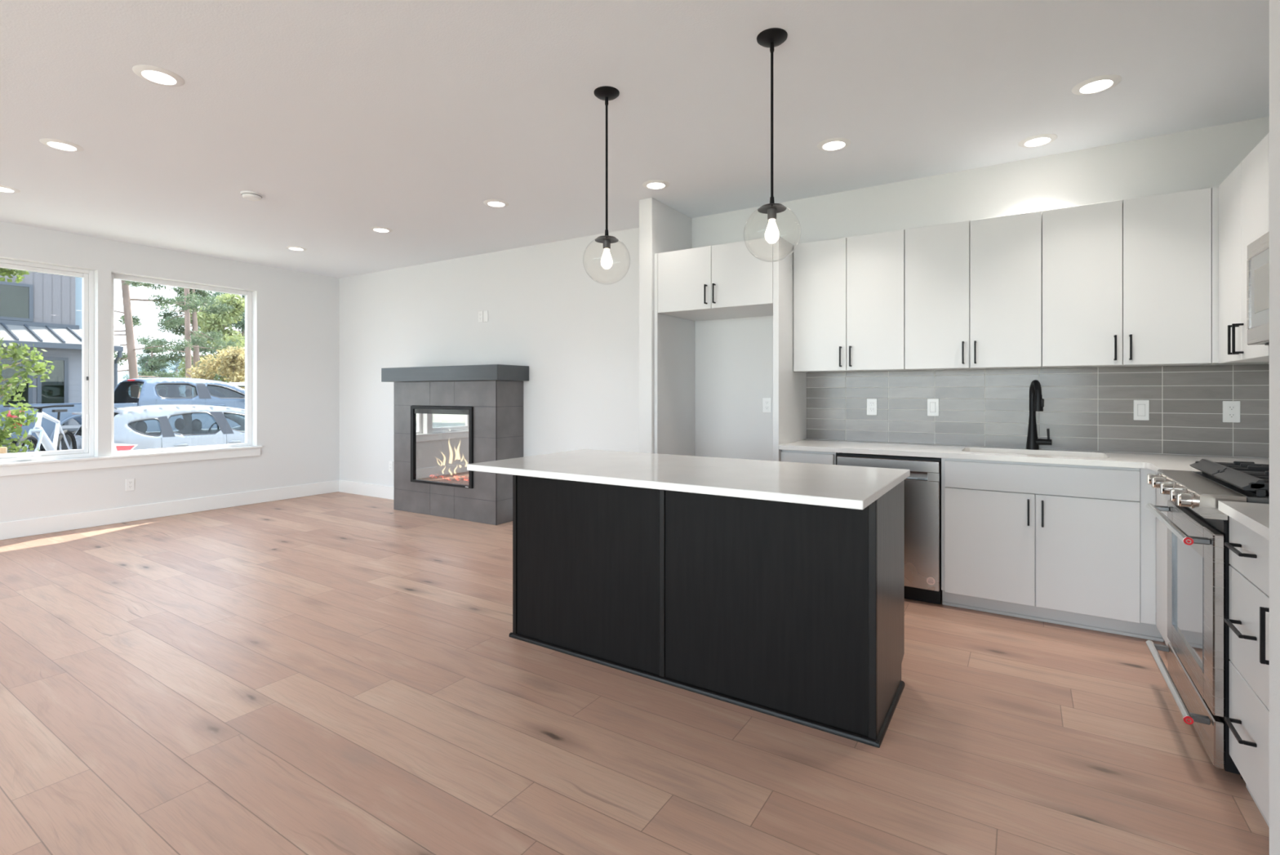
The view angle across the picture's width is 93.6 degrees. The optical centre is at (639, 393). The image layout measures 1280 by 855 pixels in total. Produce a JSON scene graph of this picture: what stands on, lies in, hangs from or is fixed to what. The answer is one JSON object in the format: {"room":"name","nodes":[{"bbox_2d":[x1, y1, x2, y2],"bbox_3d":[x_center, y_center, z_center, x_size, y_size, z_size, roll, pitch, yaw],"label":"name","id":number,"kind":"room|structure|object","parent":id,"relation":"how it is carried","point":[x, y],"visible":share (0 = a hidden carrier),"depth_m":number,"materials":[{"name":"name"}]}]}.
{"room":"open-plan kitchen","nodes":[
{"label":"open-plan kitchen","id":0,"kind":"room"},
{"bbox_2d":[0,221,339,522],"bbox_3d":[-5.948,-0.110,4.630,0.170,2.740,8.100,0,0,33],"label":"wall","id":1,"kind":"structure","parent":0,"point":[295,314],"depth_m":6.63,"materials":[{"name":"white paint"}]},
{"bbox_2d":[0,257,93,462],"bbox_3d":[-5.490,-0.286,5.394,0.115,1.781,0.900,0,0,33],"label":"window","id":2,"kind":"structure","parent":1,"relation":"in","point":[87,276],"depth_m":5.72,"materials":[{"name":"white plastic"}]},
{"bbox_2d":[125,478,134,490],"bbox_3d":[-5.020,0.899,5.917,0.007,0.117,0.070,0,0,33],"label":"wall outlet","id":3,"kind":"object","parent":1,"relation":"attached to","point":[130,483],"visible":1,"depth_m":5.92,"materials":[{"name":"white plastic"}]},
{"bbox_2d":[0,445,262,476],"bbox_3d":[-5.017,0.659,5.918,0.052,0.110,2.412,0,0,33],"label":"trim","id":4,"kind":"structure","parent":1,"relation":"attached to","point":[100,462],"depth_m":5.84,"materials":[{"name":"white paint"}]},
{"bbox_2d":[0,480,338,539],"bbox_3d":[-5.916,1.185,4.508,0.016,0.150,7.628,0,0,33],"label":"baseboard","id":5,"kind":"structure","parent":1,"relation":"attached to","point":[43,525],"depth_m":6.06,"materials":[{"name":"white paint"}]},
{"bbox_2d":[111,273,252,454],"bbox_3d":[-4.867,-0.286,6.423,0.058,1.781,1.304,0,0,33],"label":"window","id":6,"kind":"structure","parent":1,"relation":"in","point":[248,295],"depth_m":6.66,"materials":[{"name":"white plastic"}]},
{"bbox_2d":[0,491,1269,854],"bbox_3d":[-2.265,1.360,2.278,8.910,0.200,8.100,0,0,33],"label":"floor","id":7,"kind":"structure","parent":0,"point":[338,673],"depth_m":2.22,"materials":[{"name":"brown wood"}]},
{"bbox_2d":[381,364,528,524],"bbox_3d":[-1.962,0.493,6.285,1.710,1.534,0.449,0,0,31],"label":"fireplace","id":8,"kind":"object","parent":7,"relation":"on","point":[434,444],"visible":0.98,"depth_m":6.09,"materials":[{"name":"tile"}]},
{"bbox_2d":[381,364,528,382],"bbox_3d":[-1.962,-0.200,6.285,1.710,0.148,0.449,0,0,31],"label":"mantel shelf","id":9,"kind":"object","parent":8,"relation":"attached to","point":[490,372],"depth_m":5.97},
{"bbox_2d":[653,253,694,455],"bbox_3d":[0.285,0.101,4.812,0.029,2.319,0.618,0,0,33],"label":"end panel","id":10,"kind":"object","parent":7,"relation":"on","point":[673,336],"visible":0.34,"depth_m":4.74,"materials":[{"name":"white wood"}]},
{"bbox_2d":[509,474,905,747],"bbox_3d":[0.254,0.819,2.889,1.817,0.883,0.626,0,0,33],"label":"kitchen island","id":11,"kind":"object","parent":7,"relation":"on","point":[794,612],"visible":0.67,"depth_m":2.50,"materials":[{"name":"black wood"}]},
{"bbox_2d":[466,448,910,509],"bbox_3d":[0.190,0.361,2.838,1.861,0.030,0.945,0,0,33],"label":"island countertop","id":12,"kind":"structure","parent":11,"relation":"on","point":[850,486],"depth_m":2.58,"materials":[{"name":"white stone"}]},
{"bbox_2d":[773,235,806,461],"bbox_3d":[1.080,0.101,4.304,0.040,2.319,0.618,0,0,33],"label":"end panel","id":13,"kind":"object","parent":7,"relation":"on","point":[789,386],"visible":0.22,"depth_m":4.14,"materials":[{"name":"white wood"}]},
{"bbox_2d":[780,449,839,464],"bbox_3d":[1.245,0.819,4.187,0.362,0.882,0.613,0,0,33],"label":"base cabinet","id":14,"kind":"object","parent":7,"relation":"on","point":[788,455],"visible":0.03,"depth_m":3.96,"materials":[{"name":"white"}]},
{"bbox_2d":[836,452,941,604],"bbox_3d":[1.660,0.823,3.932,0.599,0.870,0.566,0,0,33],"label":"dishwasher","id":15,"kind":"object","parent":7,"relation":"on","point":[922,488],"visible":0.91,"depth_m":3.60,"materials":[{"name":"silver metal"}]},
{"bbox_2d":[941,457,1164,641],"bbox_3d":[2.338,0.819,3.486,1.009,0.882,0.608,0,0,33],"label":"base cabinet","id":16,"kind":"object","parent":7,"relation":"on","point":[1074,545],"visible":0.89,"depth_m":3.25,"materials":[{"name":"white wood"}]},
{"bbox_2d":[778,439,1269,472],"bbox_3d":[2.042,0.361,3.400,2.552,0.030,1.078,0,0,33],"label":"countertop","id":17,"kind":"structure","parent":16,"relation":"on","point":[1153,461],"depth_m":3.50,"materials":[{"name":"white stone"}]},
{"bbox_2d":[1026,379,1052,449],"bbox_3d":[2.414,0.132,3.667,0.176,0.428,0.135,0,0,-39],"label":"faucet","id":18,"kind":"object","parent":17,"relation":"on","point":[1036,400],"visible":1,"depth_m":3.70,"materials":[{"name":"black metal"}]},
{"bbox_2d":[1155,472,1169,645],"bbox_3d":[2.724,0.819,2.660,0.607,0.882,0.564,0,0,33],"label":"base cabinet","id":19,"kind":"object","parent":7,"relation":"on","point":[1161,499],"visible":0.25,"depth_m":2.89,"materials":[{"name":"white wood"}]},
{"bbox_2d":[1146,458,1269,779],"bbox_3d":[2.314,0.766,2.131,0.714,0.988,0.758,0,0,33],"label":"range","id":20,"kind":"object","parent":7,"relation":"on","point":[1197,677],"visible":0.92,"depth_m":2.11,"materials":[{"name":"silver metal"}]},
{"bbox_2d":[1192,471,1269,503],"bbox_3d":[2.375,0.332,2.092,0.549,0.044,0.753,0,0,33],"label":"cooktop","id":21,"kind":"object","parent":20,"relation":"in","point":[1247,492],"depth_m":2.01,"materials":[{"name":"black"}]},
{"bbox_2d":[1224,516,1269,826],"bbox_3d":[2.031,0.819,1.610,0.645,0.882,0.438,0,0,33],"label":"base cabinet","id":22,"kind":"object","parent":7,"relation":"on","point":[1248,721],"visible":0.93,"depth_m":1.76,"materials":[{"name":"white wood"}]},
{"bbox_2d":[1217,500,1269,539],"bbox_3d":[1.902,0.361,1.402,0.637,0.030,0.879,0,0,33],"label":"countertop","id":23,"kind":"structure","parent":22,"relation":"on","point":[1255,516],"depth_m":1.76,"materials":[{"name":"white stone"}]},
{"bbox_2d":[1259,606,1269,664],"bbox_3d":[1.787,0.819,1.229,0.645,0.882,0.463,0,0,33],"label":"handle","id":24,"kind":"object","parent":22,"relation":"attached to","point":[1262,610],"visible":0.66,"depth_m":1.57,"materials":[{"name":"black metal"}]},
{"bbox_2d":[0,0,1269,278],"bbox_3d":[-2.265,-1.580,2.278,8.910,0.200,8.100,0,0,33],"label":"ceiling","id":25,"kind":"structure","parent":0,"point":[348,118],"depth_m":3.10,"materials":[{"name":"white paint"}]},
{"bbox_2d":[0,185,20,192],"bbox_3d":[-4.612,-1.476,4.339,0.192,0.009,0.192,0,0,33],"label":"recessed light","id":26,"kind":"object","parent":25,"relation":"in","point":[2,188],"visible":1,"depth_m":4.36,"materials":[{"name":"white paint"}]},
{"bbox_2d":[39,137,84,151],"bbox_3d":[-3.447,-1.476,3.585,0.192,0.009,0.192,0,0,33],"label":"recessed light","id":27,"kind":"object","parent":25,"relation":"in","point":[60,144],"visible":1,"depth_m":3.57,"materials":[{"name":"white paint"}]},
{"bbox_2d":[132,64,185,86],"bbox_3d":[-2.244,-1.476,2.804,0.192,0.009,0.192,0,0,33],"label":"recessed light","id":28,"kind":"object","parent":25,"relation":"in","point":[162,77],"visible":1,"depth_m":2.79,"materials":[{"name":"white paint"}]},
{"bbox_2d":[240,191,262,200],"bbox_3d":[-2.882,-1.460,4.461,0.140,0.039,0.140,0,0,33],"label":"smoke detector","id":29,"kind":"object","parent":25,"relation":"attached to","point":[248,195],"visible":1,"depth_m":4.42,"materials":[{"name":"white plastic"}]},
{"bbox_2d":[285,245,306,250],"bbox_3d":[-3.510,-1.476,6.134,0.192,0.009,0.192,0,0,33],"label":"recessed light","id":30,"kind":"object","parent":25,"relation":"in","point":[290,247],"visible":1,"depth_m":6.12,"materials":[{"name":"white paint"}]},
{"bbox_2d":[369,226,392,232],"bbox_3d":[-2.339,-1.476,5.431,0.192,0.009,0.192,0,0,33],"label":"recessed light","id":31,"kind":"object","parent":25,"relation":"in","point":[380,229],"visible":1,"depth_m":5.43,"materials":[{"name":"white paint"}]},
{"bbox_2d":[483,199,508,207],"bbox_3d":[-1.120,-1.476,4.681,0.192,0.009,0.192,0,0,33],"label":"recessed light","id":32,"kind":"object","parent":25,"relation":"in","point":[491,202],"visible":1,"depth_m":4.66,"materials":[{"name":"white paint"}]},
{"bbox_2d":[582,86,630,284],"bbox_3d":[-0.164,-1.009,2.959,0.233,0.942,0.233,0,0,33],"label":"pendant lamp","id":33,"kind":"object","parent":25,"relation":"hanging from","point":[603,93],"visible":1,"depth_m":2.95,"materials":[{"name":"black metal"}]},
{"bbox_2d":[603,240,610,248],"bbox_3d":[-0.164,-0.731,2.959,0.037,0.041,0.037,0,0,33],"label":"socket","id":34,"kind":"object","parent":33,"relation":"attached to","point":[606,243],"depth_m":2.94,"materials":[{"name":"grey metal"}]},
{"bbox_2d":[642,179,669,189],"bbox_3d":[0.114,-1.476,4.264,0.192,0.009,0.192,0,0,33],"label":"recessed light","id":35,"kind":"object","parent":25,"relation":"in","point":[651,184],"visible":1,"depth_m":4.25,"materials":[{"name":"white paint"}]},
{"bbox_2d":[743,27,800,262],"bbox_3d":[0.549,-1.014,2.497,0.233,0.932,0.233,0,0,33],"label":"pendant lamp","id":36,"kind":"object","parent":25,"relation":"hanging from","point":[771,38],"visible":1,"depth_m":2.49,"materials":[{"name":"black metal"}]},
{"bbox_2d":[767,208,776,220],"bbox_3d":[0.549,-0.742,2.497,0.037,0.041,0.037,0,0,33],"label":"socket","id":37,"kind":"object","parent":36,"relation":"attached to","point":[771,212],"depth_m":2.48,"materials":[{"name":"grey metal"}]},
{"bbox_2d":[817,137,850,151],"bbox_3d":[1.153,-1.476,3.575,0.192,0.009,0.192,0,0,33],"label":"recessed light","id":38,"kind":"object","parent":25,"relation":"in","point":[833,144],"visible":1,"depth_m":3.56,"materials":[{"name":"white paint"}]},
{"bbox_2d":[1017,133,1057,147],"bbox_3d":[2.330,-1.476,3.523,0.192,0.009,0.192,0,0,33],"label":"recessed light","id":39,"kind":"object","parent":25,"relation":"in","point":[1037,140],"visible":1,"depth_m":3.51,"materials":[{"name":"white paint"}]},
{"bbox_2d":[1071,74,1121,95],"bbox_3d":[2.191,-1.476,2.886,0.192,0.009,0.192,0,0,33],"label":"recessed light","id":40,"kind":"object","parent":25,"relation":"in","point":[1096,84],"visible":1,"depth_m":2.87,"materials":[{"name":"white paint"}]},
{"bbox_2d":[639,197,691,453],"bbox_3d":[0.215,-0.110,4.840,0.117,2.740,0.649,0,0,33],"label":"wall","id":41,"kind":"structure","parent":0,"point":[662,228],"depth_m":4.58,"materials":[{"name":"white paint"}]},
{"bbox_2d":[339,116,1269,486],"bbox_3d":[-0.163,-0.110,5.550,8.590,2.740,0.320,0,0,33],"label":"wall","id":42,"kind":"structure","parent":0,"point":[577,335],"depth_m":5.50,"materials":[{"name":"white paint"}]},
{"bbox_2d":[338,480,394,499],"bbox_3d":[-1.312,1.185,6.149,5.973,0.150,0.033,0,0,32],"label":"baseboard","id":43,"kind":"structure","parent":42,"relation":"attached to","point":[348,486],"depth_m":7.40,"materials":[{"name":"white paint"}]},
{"bbox_2d":[388,461,392,471],"bbox_3d":[-2.976,0.868,7.174,0.070,0.117,0.007,0,0,33],"label":"wall outlet","id":44,"kind":"object","parent":42,"relation":"attached to","point":[390,463],"visible":1,"depth_m":7.17,"materials":[{"name":"white plastic"}]},
{"bbox_2d":[478,311,483,322],"bbox_3d":[-1.695,-0.816,6.389,0.070,0.117,0.007,0,0,33],"label":"wall outlet","id":45,"kind":"object","parent":42,"relation":"attached to","point":[480,313],"visible":1,"depth_m":6.38,"materials":[{"name":"white plastic"}]},
{"bbox_2d":[483,310,488,321],"bbox_3d":[-1.631,-0.814,6.350,0.070,0.117,0.006,0,0,33],"label":"blank plate","id":46,"kind":"object","parent":42,"relation":"attached to","point":[485,313],"visible":1,"depth_m":6.34,"materials":[{"name":"white plastic"}]},
{"bbox_2d":[657,237,773,320],"bbox_3d":[0.671,-0.833,4.544,0.906,0.450,0.656,0,0,33],"label":"upper cabinet","id":47,"kind":"object","parent":42,"relation":"attached to","point":[726,281],"visible":0.95,"depth_m":4.30,"materials":[{"name":"white wood"}]},
{"bbox_2d":[762,397,771,412],"bbox_3d":[0.998,0.093,4.720,0.070,0.117,0.007,0,0,33],"label":"wall outlet","id":48,"kind":"object","parent":42,"relation":"attached to","point":[766,402],"visible":1,"depth_m":4.72,"materials":[{"name":"white plastic"}]},
{"bbox_2d":[793,229,911,372],"bbox_3d":[1.477,-0.608,4.200,0.732,0.904,0.365,0,0,33],"label":"upper cabinet","id":49,"kind":"object","parent":42,"relation":"attached to","point":[849,292],"visible":1,"depth_m":4.06,"materials":[{"name":"white wood"}]},
{"bbox_2d":[905,210,1041,370],"bbox_3d":[2.097,-0.608,3.804,0.736,0.904,0.365,0,0,33],"label":"upper cabinet","id":50,"kind":"object","parent":42,"relation":"attached to","point":[973,288],"visible":1,"depth_m":3.67,"materials":[{"name":"white wood"}]},
{"bbox_2d":[806,364,1269,457],"bbox_3d":[2.337,0.095,3.862,2.554,0.501,0.014,0,0,33],"label":"backsplash","id":51,"kind":"structure","parent":42,"relation":"attached to","point":[1085,408],"depth_m":3.69,"materials":[{"name":"grey tile"}]},
{"bbox_2d":[866,398,876,414],"bbox_3d":[1.653,0.096,4.286,0.070,0.117,0.007,0,0,33],"label":"wall outlet","id":52,"kind":"object","parent":51,"relation":"attached to","point":[871,402],"visible":1,"depth_m":4.28,"materials":[{"name":"white plastic"}]},
{"bbox_2d":[869,401,874,405],"bbox_3d":[1.652,0.075,4.284,0.033,0.027,0.002,0,0,33],"label":"receptacle","id":53,"kind":"object","parent":52,"relation":"attached to","point":[871,403],"depth_m":4.28,"materials":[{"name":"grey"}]},
{"bbox_2d":[927,398,938,415],"bbox_3d":[1.986,0.094,4.072,0.070,0.117,0.009,0,0,33],"label":"light switch","id":54,"kind":"object","parent":51,"relation":"attached to","point":[932,403],"visible":1,"depth_m":4.07,"materials":[{"name":"white plastic"}]},
{"bbox_2d":[1133,400,1149,420],"bbox_3d":[2.907,0.097,3.484,0.070,0.117,0.009,0,0,33],"label":"light switch","id":55,"kind":"object","parent":51,"relation":"attached to","point":[1141,407],"visible":1,"depth_m":3.48,"materials":[{"name":"white plastic"}]},
{"bbox_2d":[1222,400,1239,422],"bbox_3d":[3.228,0.100,3.280,0.070,0.117,0.007,0,0,33],"label":"wall outlet","id":56,"kind":"object","parent":51,"relation":"attached to","point":[1231,409],"visible":1,"depth_m":3.28,"materials":[{"name":"white plastic"}]},
{"bbox_2d":[1227,405,1235,410],"bbox_3d":[3.227,0.080,3.277,0.033,0.027,0.002,0,0,33],"label":"receptacle","id":57,"kind":"object","parent":56,"relation":"attached to","point":[1229,407],"depth_m":3.28,"materials":[{"name":"grey plastic"}]},
{"bbox_2d":[1227,413,1235,417],"bbox_3d":[3.227,0.120,3.277,0.033,0.027,0.002,0,0,33],"label":"receptacle","id":58,"kind":"object","parent":56,"relation":"attached to","point":[1229,415],"depth_m":3.28,"materials":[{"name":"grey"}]},
{"bbox_2d":[1040,187,1211,368],"bbox_3d":[2.714,-0.608,3.410,0.726,0.904,0.365,0,0,33],"label":"upper cabinet","id":59,"kind":"object","parent":42,"relation":"attached to","point":[1126,282],"visible":1,"depth_m":3.27,"materials":[{"name":"white wood"}]},
{"bbox_2d":[1269,0,1279,854],"bbox_3d":[1.587,-0.110,0.999,0.740,2.740,0.132,0,0,33],"label":"wall","id":60,"kind":"structure","parent":0,"point":[1274,5],"depth_m":1.22,"materials":[{"name":"white paint"}]},
{"bbox_3d":[1.426,-0.110,-0.080,0.150,2.740,8.100,0,0,33],"label":"wall","id":61,"kind":"structure","parent":0,"visible":0},
{"bbox_2d":[1211,133,1269,363],"bbox_3d":[2.891,-0.608,2.695,0.367,0.909,0.769,0,0,33],"label":"upper cabinet","id":62,"kind":"object","parent":61,"relation":"attached to","point":[1240,203],"visible":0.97,"depth_m":2.82,"materials":[{"name":"white wood"}]},
{"bbox_2d":[1268,132,1269,231],"bbox_3d":[2.490,-0.837,2.032,0.329,0.450,0.776,0,0,33],"label":"upper cabinet","id":63,"kind":"object","parent":61,"relation":"attached to","point":[1268,132],"visible":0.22,"depth_m":2.44,"materials":[{"name":"white"}]},
{"bbox_2d":[1246,231,1269,345],"bbox_3d":[2.456,-0.400,2.045,0.394,0.416,0.754,0,0,33],"label":"microwave","id":64,"kind":"object","parent":63,"relation":"attached to","point":[1258,251],"visible":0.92,"depth_m":2.35,"materials":[{"name":"silver metal"}]},
{"label":"outside","id":65,"kind":"structure","parent":0,"visible":0},
{"bbox_3d":[-81.712,1.705,111.527,262.200,0.150,220.000,0,0,33],"label":"ground","id":66,"kind":"structure","parent":65,"visible":0},
{"bbox_2d":[0,446,7,453],"bbox_3d":[-7.110,1.190,6.702,0.065,1.180,0.065,0,0,-35],"label":"stake","id":67,"kind":"object","parent":66,"relation":"on","point":[3,449],"visible":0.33,"depth_m":6.69,"materials":[{"name":"beige wood"}]},
{"bbox_2d":[0,269,123,453],"bbox_3d":[-23.105,-2.810,13.427,8.600,8.860,15.755,0,0,33],"label":"house","id":68,"kind":"structure","parent":66,"relation":"on","point":[41,311],"depth_m":17.18,"materials":[{"name":"grey"}]},
{"bbox_2d":[137,353,148,389],"bbox_3d":[-59.968,-1.601,73.024,2.825,6.604,2.667,0,0,33],"label":"pine tree","id":69,"kind":"object","parent":66,"relation":"on","point":[145,353],"visible":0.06,"depth_m":72.56,"materials":[{"name":"green plant"}]},
{"bbox_2d":[123,336,175,394],"bbox_3d":[-32.741,-1.109,40.071,2.980,5.478,3.124,0,0,-38],"label":"pine tree","id":70,"kind":"object","parent":66,"relation":"on","point":[148,367],"visible":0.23,"depth_m":39.84,"materials":[{"name":"green plant"}]},
{"bbox_2d":[158,361,171,373],"bbox_3d":[-64.495,-1.554,81.380,2.731,6.368,2.672,0,0,33],"label":"pine tree","id":71,"kind":"object","parent":66,"relation":"on","point":[166,371],"visible":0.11,"depth_m":81.11,"materials":[{"name":"green plant"}]},
{"bbox_2d":[114,280,222,397],"bbox_3d":[-22.130,-5.599,26.398,6.252,14.483,5.721,0,0,-40],"label":"pine tree","id":72,"kind":"object","parent":66,"relation":"on","point":[129,321],"visible":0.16,"depth_m":26.39,"materials":[{"name":"green plant"}]},
{"bbox_2d":[168,356,181,377],"bbox_3d":[-68.831,-2.118,89.147,2.487,7.496,2.781,0,0,33],"label":"pine tree","id":73,"kind":"object","parent":66,"relation":"on","point":[175,368],"visible":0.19,"depth_m":89.07,"materials":[{"name":"green plant"}]},
{"bbox_2d":[136,288,241,377],"bbox_3d":[-23.875,-6.436,31.458,3.439,16.137,4.323,0,0,33],"label":"pine tree","id":74,"kind":"object","parent":66,"relation":"on","point":[188,334],"visible":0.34,"depth_m":31.50,"materials":[{"name":"green plant"}]},
{"bbox_2d":[145,286,235,380],"bbox_3d":[-26.995,-2.769,36.849,5.005,8.813,5.140,0,0,13],"label":"pine tree","id":75,"kind":"object","parent":66,"relation":"on","point":[197,341],"visible":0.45,"depth_m":36.73,"materials":[{"name":"green plant"}]},
{"bbox_2d":[177,293,244,382],"bbox_3d":[-31.288,-3.083,45.102,6.560,9.429,5.774,0,0,33],"label":"leafy tree","id":76,"kind":"object","parent":66,"relation":"on","point":[204,319],"visible":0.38,"depth_m":44.22,"materials":[{"name":"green plant"}]},
{"bbox_2d":[186,345,244,389],"bbox_3d":[-20.189,-0.360,29.797,3.246,3.990,3.110,0,0,4],"label":"leafy tree","id":77,"kind":"object","parent":66,"relation":"on","point":[236,357],"visible":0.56,"depth_m":29.18,"materials":[{"name":"yellow plant"}]},
{"bbox_2d":[190,291,244,359],"bbox_3d":[-34.048,-4.273,51.782,7.551,11.810,5.848,0,0,-23],"label":"leafy tree","id":78,"kind":"object","parent":66,"relation":"on","point":[240,323],"visible":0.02,"depth_m":50.28,"materials":[{"name":"green plant"}]},
{"bbox_2d":[229,382,244,389],"bbox_3d":[-16.646,0.580,25.954,1.574,2.100,2.120,0,0,33],"label":"utility vehicle","id":79,"kind":"object","parent":66,"relation":"on","point":[237,384],"visible":0.02,"depth_m":25.40,"materials":[{"name":"white metal"}]},
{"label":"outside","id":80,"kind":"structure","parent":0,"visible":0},
{"bbox_3d":[-4.603,1.812,14.807,4.300,0.095,100.000,0,0,33],"label":"driveway","id":81,"kind":"object","parent":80,"visible":0},
{"bbox_2d":[0,267,54,453],"bbox_3d":[-7.636,-0.080,7.086,1.107,3.720,0.788,0,0,-20],"label":"young tree","id":82,"kind":"object","parent":81,"relation":"on","point":[21,351],"visible":0.57,"depth_m":7.19,"materials":[{"name":"green plant"}]},
{"bbox_2d":[58,404,244,451],"bbox_3d":[-8.464,0.931,11.499,1.815,1.663,4.748,0,0,33],"label":"hatchback car","id":83,"kind":"object","parent":81,"relation":"on","point":[129,433],"visible":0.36,"depth_m":10.60,"materials":[{"name":"silver metal"}]},
{"bbox_2d":[3,404,76,452],"bbox_3d":[-9.102,0.746,9.323,0.775,1.147,1.853,0,0,-7],"label":"mountain bike","id":84,"kind":"object","parent":83,"relation":"attached to","point":[59,433],"visible":0.41,"depth_m":9.23,"materials":[{"name":"white metal"}]},
{"bbox_2d":[114,443,137,451],"bbox_3d":[-8.576,0.918,9.899,0.477,0.220,0.036,0,0,-42],"label":"tail lamp","id":85,"kind":"object","parent":83,"relation":"attached to","point":[117,446],"depth_m":9.94,"materials":[{"name":"red plastic"}]},
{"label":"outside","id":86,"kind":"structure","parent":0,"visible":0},
{"bbox_2d":[117,359,230,384],"bbox_3d":[-152.964,-4.122,204.507,2.000,22.763,360.000,0,0,33],"label":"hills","id":87,"kind":"structure","parent":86,"point":[120,376],"depth_m":188.89,"materials":[{"name":"grey"}]},
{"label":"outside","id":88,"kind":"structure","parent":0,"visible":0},
{"bbox_3d":[-2.280,1.667,31.122,5.250,0.085,130.000,0,0,33],"label":"road","id":89,"kind":"object","parent":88,"visible":0},
{"bbox_2d":[0,377,244,451],"bbox_3d":[-12.030,0.609,15.286,2.353,2.029,6.318,0,0,33],"label":"parked car","id":90,"kind":"object","parent":89,"relation":"on","point":[154,390],"visible":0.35,"depth_m":14.68,"materials":[{"name":"blue paint"}]},
{"bbox_2d":[6,409,24,427],"bbox_3d":[-12.891,0.533,12.406,0.116,0.380,0.258,0,0,33],"label":"flowers","id":91,"kind":"object","parent":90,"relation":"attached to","point":[9,414],"depth_m":12.35,"materials":[{"name":"red"}]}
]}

